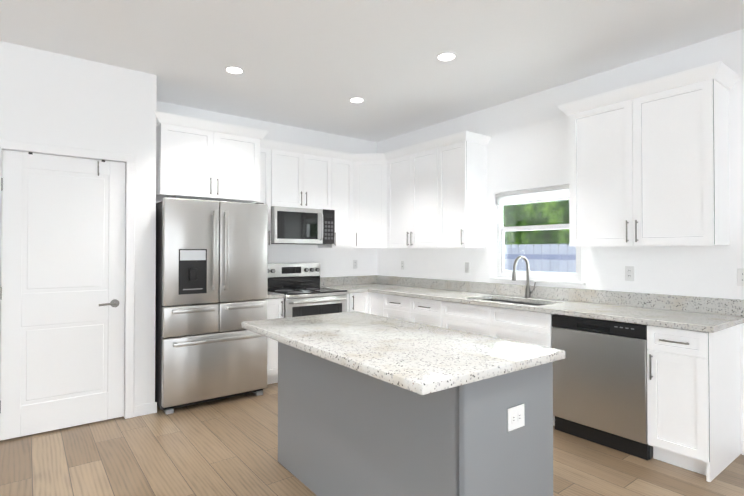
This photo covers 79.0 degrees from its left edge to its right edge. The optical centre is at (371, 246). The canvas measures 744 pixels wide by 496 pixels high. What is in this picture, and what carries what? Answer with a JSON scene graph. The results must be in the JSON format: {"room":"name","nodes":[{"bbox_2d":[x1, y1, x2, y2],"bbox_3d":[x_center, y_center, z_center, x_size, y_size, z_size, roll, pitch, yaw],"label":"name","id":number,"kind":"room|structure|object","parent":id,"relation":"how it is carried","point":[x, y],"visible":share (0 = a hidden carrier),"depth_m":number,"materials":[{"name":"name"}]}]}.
{"room":"kitchen","nodes":[
{"label":"kitchen","id":0,"kind":"room"},
{"bbox_2d":[0,41,156,405],"bbox_3d":[-3.624,-0.039,2.838,4.025,2.830,0.703,0,-1,-38],"label":"wall","id":1,"kind":"structure","parent":0,"point":[51,98],"depth_m":3.56,"materials":[{"name":"white paint"}]},
{"bbox_2d":[0,150,124,440],"bbox_3d":[-2.309,0.342,3.409,0.784,2.058,0.099,0,-1,-38],"label":"pantry door","id":2,"kind":"structure","parent":1,"relation":"in","point":[62,293],"depth_m":3.40,"materials":[{"name":"white paint"}]},
{"bbox_2d":[0,139,134,418],"bbox_3d":[-2.333,0.317,3.448,0.907,2.132,0.137,0,-1,-38],"label":"door frame","id":3,"kind":"structure","parent":1,"relation":"attached to","point":[128,160],"depth_m":3.64,"materials":[{"name":"white paint"}]},
{"bbox_2d":[156,101,376,276],"bbox_3d":[-2.719,-0.025,4.055,7.183,2.830,0.120,0,-1,-38],"label":"wall","id":4,"kind":"structure","parent":0,"point":[336,262],"depth_m":5.51,"materials":[{"name":"white paint"}]},
{"bbox_2d":[156,123,259,202],"bbox_3d":[-1.640,-0.752,4.380,0.905,0.620,0.688,0,-1,-38],"label":"wall cabinet","id":5,"kind":"object","parent":4,"relation":"attached to","point":[194,163],"visible":0.96,"depth_m":4.10,"materials":[{"name":"white wood"}]},
{"bbox_2d":[252,147,270,247],"bbox_3d":[-1.274,-0.521,4.867,0.268,1.071,0.358,0,-1,-38],"label":"wall cabinet","id":6,"kind":"object","parent":4,"relation":"attached to","point":[265,175],"visible":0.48,"depth_m":4.80,"materials":[{"name":"white wood"}]},
{"bbox_2d":[271,149,331,209],"bbox_3d":[-0.863,-0.741,5.184,0.763,0.625,0.358,0,-1,-38],"label":"wall cabinet","id":7,"kind":"object","parent":4,"relation":"attached to","point":[299,180],"visible":0.9,"depth_m":5.05,"materials":[{"name":"white wood"}]},
{"bbox_2d":[271,206,334,244],"bbox_3d":[-0.837,-0.225,5.143,0.760,0.398,0.446,0,-1,-38],"label":"microwave","id":8,"kind":"object","parent":4,"relation":"attached to","point":[301,226],"visible":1,"depth_m":4.98,"materials":[{"name":"silver metal"}]},
{"bbox_2d":[155,111,490,160],"bbox_3d":[-0.516,-1.088,4.489,2.931,0.078,1.890,0,-1,-38],"label":"crown molding","id":9,"kind":"structure","parent":4,"relation":"attached to","point":[423,146],"depth_m":4.64,"materials":[{"name":"white wood"}]},
{"bbox_2d":[318,158,352,247],"bbox_3d":[-0.437,-0.514,5.509,0.308,1.071,0.358,0,-1,-38],"label":"wall cabinet","id":10,"kind":"object","parent":4,"relation":"attached to","point":[342,188],"visible":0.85,"depth_m":5.41,"materials":[{"name":"white wood"}]},
{"bbox_2d":[353,260,357,268],"bbox_3d":[-0.217,0.235,5.893,0.072,0.116,0.007,0,-1,-38],"label":"electrical outlet","id":11,"kind":"object","parent":4,"relation":"attached to","point":[355,264],"visible":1,"depth_m":5.89,"materials":[{"name":"white plastic"}]},
{"bbox_2d":[353,160,386,247],"bbox_3d":[0.009,-0.512,5.694,0.621,1.071,0.608,0,-1,-38],"label":"wall cabinet","id":12,"kind":"object","parent":4,"relation":"attached to","point":[369,204],"visible":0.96,"depth_m":5.47,"materials":[{"name":"white wood"}]},
{"bbox_2d":[0,383,743,495],"bbox_3d":[-0.367,1.386,0.975,7.183,0.060,7.845,0,-1,-38],"label":"floor","id":13,"kind":"structure","parent":0,"point":[228,446],"depth_m":2.86,"materials":[{"name":"brown wood"}]},
{"bbox_2d":[155,196,267,414],"bbox_3d":[-1.580,0.491,4.274,0.912,1.802,0.892,0,-1,-38],"label":"refrigerator","id":14,"kind":"object","parent":13,"relation":"on","point":[211,276],"visible":0.94,"depth_m":3.90,"materials":[{"name":"grey metal"}]},
{"bbox_2d":[264,298,283,383],"bbox_3d":[-1.175,0.960,4.734,0.253,0.876,0.662,0,-1,-38],"label":"base cabinet","id":15,"kind":"object","parent":13,"relation":"on","point":[275,308],"visible":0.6,"depth_m":4.52,"materials":[{"name":"white wood"}]},
{"bbox_2d":[267,291,284,298],"bbox_3d":[-1.179,0.447,4.746,0.251,0.148,0.648,0,-1,-38],"label":"countertop","id":16,"kind":"structure","parent":15,"relation":"on","point":[270,295],"depth_m":4.52,"materials":[{"name":"stone"}]},
{"bbox_2d":[268,262,346,317],"bbox_3d":[-0.750,0.796,5.019,0.758,1.210,0.722,0,-1,-38],"label":"range","id":17,"kind":"object","parent":13,"relation":"on","point":[300,288],"visible":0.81,"depth_m":5.00,"materials":[{"name":"grey metal"}]},
{"bbox_2d":[347,292,383,315],"bbox_3d":[-0.021,0.968,5.463,0.929,0.876,0.911,0,-1,-38],"label":"base cabinet","id":18,"kind":"object","parent":13,"relation":"on","point":[368,302],"visible":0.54,"depth_m":5.14,"materials":[{"name":"white wood"}]},
{"bbox_2d":[320,276,366,292],"bbox_3d":[-0.353,0.454,5.361,0.270,0.148,0.677,0,-1,-38],"label":"countertop","id":19,"kind":"structure","parent":18,"relation":"on","point":[353,284],"depth_m":5.65,"materials":[{"name":"stone"}]},
{"bbox_2d":[363,275,743,332],"bbox_3d":[1.011,0.443,4.347,0.659,0.148,3.947,0,-1,-38],"label":"countertop","id":20,"kind":"structure","parent":18,"relation":"on","point":[706,314],"depth_m":3.59,"materials":[{"name":"stone"}]},
{"bbox_2d":[488,299,543,305],"bbox_3d":[1.246,0.620,4.009,0.434,0.210,0.784,0,-1,-38],"label":"sink","id":21,"kind":"object","parent":20,"relation":"in","point":[515,302],"visible":0.04,"depth_m":4.23,"materials":[{"name":"silver metal"}]},
{"bbox_2d":[512,256,535,297],"bbox_3d":[1.389,0.280,4.123,0.229,0.392,0.125,0,-1,-38],"label":"faucet","id":22,"kind":"object","parent":20,"relation":"on","point":[527,293],"visible":1,"depth_m":4.16,"materials":[{"name":"silver metal"}]},
{"bbox_2d":[384,294,441,326],"bbox_3d":[0.633,0.961,4.831,0.662,0.876,0.885,0,-1,-38],"label":"base cabinet","id":23,"kind":"object","parent":13,"relation":"on","point":[422,311],"visible":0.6,"depth_m":4.62,"materials":[{"name":"white wood"}]},
{"bbox_2d":[278,341,552,495],"bbox_3d":[0.100,0.934,2.452,0.629,0.876,1.563,0,-1,-38],"label":"kitchen island","id":24,"kind":"object","parent":13,"relation":"on","point":[344,430],"visible":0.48,"depth_m":1.95,"materials":[{"name":"grey wood"}]},
{"bbox_2d":[241,311,564,394],"bbox_3d":[0.022,0.476,2.365,0.878,0.038,1.634,0,-1,-38],"label":"island countertop","id":25,"kind":"structure","parent":24,"relation":"on","point":[420,358],"depth_m":2.00,"materials":[{"name":"stone"}]},
{"bbox_2d":[508,404,524,431],"bbox_3d":[0.591,0.700,1.846,0.110,0.092,0.009,0,-1,-38],"label":"outlet","id":26,"kind":"object","parent":24,"relation":"attached to","point":[516,418],"visible":1,"depth_m":1.84,"materials":[{"name":"white plastic"}]},
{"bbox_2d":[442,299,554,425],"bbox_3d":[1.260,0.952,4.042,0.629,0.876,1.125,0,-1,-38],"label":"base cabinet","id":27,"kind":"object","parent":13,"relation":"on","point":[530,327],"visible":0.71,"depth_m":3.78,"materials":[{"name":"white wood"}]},
{"bbox_2d":[552,314,652,459],"bbox_3d":[1.790,0.947,3.323,0.601,0.866,0.653,0,-1,-38],"label":"dishwasher","id":28,"kind":"object","parent":13,"relation":"on","point":[600,383],"visible":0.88,"depth_m":3.10,"materials":[{"name":"silver metal"}]},
{"bbox_2d":[647,324,740,481],"bbox_3d":[2.091,0.940,2.933,0.662,0.876,0.328,0,-1,-38],"label":"base cabinet","id":29,"kind":"object","parent":13,"relation":"on","point":[693,404],"visible":0.94,"depth_m":2.76,"materials":[{"name":"white wood"}]},
{"bbox_2d":[0,0,743,141],"bbox_3d":[-0.367,-1.514,1.008,7.183,0.080,7.845,0,-1,-38],"label":"ceiling","id":30,"kind":"structure","parent":0,"point":[315,65],"depth_m":3.25,"materials":[{"name":"white paint"}]},
{"bbox_2d":[224,66,244,73],"bbox_3d":[-1.125,-1.446,3.692,0.170,0.016,0.170,0,-1,-38],"label":"recessed light","id":31,"kind":"object","parent":30,"relation":"in","point":[233,69],"visible":0.92,"depth_m":3.69,"materials":[{"name":"white paint"}]},
{"bbox_2d":[348,97,364,102],"bbox_3d":[-0.149,-1.438,4.424,0.170,0.016,0.170,0,-1,-38],"label":"recessed light","id":32,"kind":"object","parent":30,"relation":"in","point":[356,100],"visible":0.9,"depth_m":4.42,"materials":[{"name":"white paint"}]},
{"bbox_2d":[435,52,457,61],"bbox_3d":[0.567,-1.449,3.437,0.170,0.016,0.170,0,-1,-38],"label":"recessed light","id":33,"kind":"object","parent":30,"relation":"in","point":[445,56],"visible":0.88,"depth_m":3.43,"materials":[{"name":"white paint"}]},
{"bbox_2d":[377,29,743,440],"bbox_3d":[2.434,-0.035,3.142,0.120,2.830,7.605,0,-1,-38],"label":"wall","id":34,"kind":"structure","parent":0,"point":[527,147],"depth_m":3.85,"materials":[{"name":"white paint"}]},
{"bbox_2d":[387,148,437,247],"bbox_3d":[0.555,-0.518,5.200,0.358,1.071,0.838,0,-1,-38],"label":"wall cabinet","id":35,"kind":"object","parent":34,"relation":"attached to","point":[412,200],"visible":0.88,"depth_m":5.08,"materials":[{"name":"white wood"}]},
{"bbox_2d":[438,141,486,247],"bbox_3d":[0.927,-0.523,4.715,0.358,1.071,0.383,0,-1,-38],"label":"wall cabinet","id":36,"kind":"object","parent":34,"relation":"attached to","point":[462,212],"visible":0.94,"depth_m":4.60,"materials":[{"name":"white wood"}]},
{"bbox_2d":[465,262,469,272],"bbox_3d":[1.027,0.227,4.866,0.008,0.116,0.072,0,-1,-38],"label":"electrical outlet","id":37,"kind":"object","parent":34,"relation":"attached to","point":[467,267],"visible":1,"depth_m":4.86,"materials":[{"name":"white plastic"}]},
{"bbox_2d":[490,185,585,284],"bbox_3d":[1.544,-0.106,4.253,0.119,0.880,0.980,0,-1,-38],"label":"window unit","id":38,"kind":"structure","parent":34,"relation":"in","point":[530,195],"depth_m":4.28,"materials":[{"name":"white plastic"}]},
{"bbox_2d":[625,266,634,280],"bbox_3d":[2.032,0.212,3.558,0.007,0.116,0.072,0,-1,-38],"label":"electrical outlet","id":39,"kind":"object","parent":34,"relation":"attached to","point":[629,273],"visible":1,"depth_m":3.55,"materials":[{"name":"white plastic"}]},
{"bbox_2d":[558,61,738,115],"bbox_3d":[1.979,-1.101,3.331,0.382,0.078,1.076,0,-1,-38],"label":"crown molding","id":40,"kind":"structure","parent":34,"relation":"attached to","point":[723,74],"depth_m":3.08,"materials":[{"name":"white wood"}]},
{"bbox_2d":[569,79,729,245],"bbox_3d":[1.989,-0.539,3.332,0.358,1.071,0.960,0,-1,-38],"label":"wall cabinet","id":41,"kind":"object","parent":34,"relation":"attached to","point":[650,170],"visible":0.94,"depth_m":3.14,"materials":[{"name":"white wood"}]},
{"bbox_2d":[737,269,743,285],"bbox_3d":[2.466,0.206,2.992,0.007,0.116,0.072,0,-1,-38],"label":"electrical outlet","id":42,"kind":"object","parent":34,"relation":"attached to","point":[740,277],"visible":1,"depth_m":3.00,"materials":[{"name":"white plastic"}]},
{"bbox_2d":[741,441,743,454],"bbox_3d":[3.575,1.319,1.531,0.013,0.085,3.685,0,-1,-38],"label":"baseboard","id":43,"kind":"structure","parent":34,"relation":"attached to","point":[742,442],"depth_m":2.98,"materials":[{"name":"white paint"}]},
{"label":"outside","id":44,"kind":"structure","parent":0,"visible":0},
{"bbox_2d":[503,195,575,272],"bbox_3d":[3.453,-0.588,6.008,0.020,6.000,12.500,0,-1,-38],"label":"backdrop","id":45,"kind":"structure","parent":44,"point":[512,252],"depth_m":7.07,"materials":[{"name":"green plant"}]}
]}

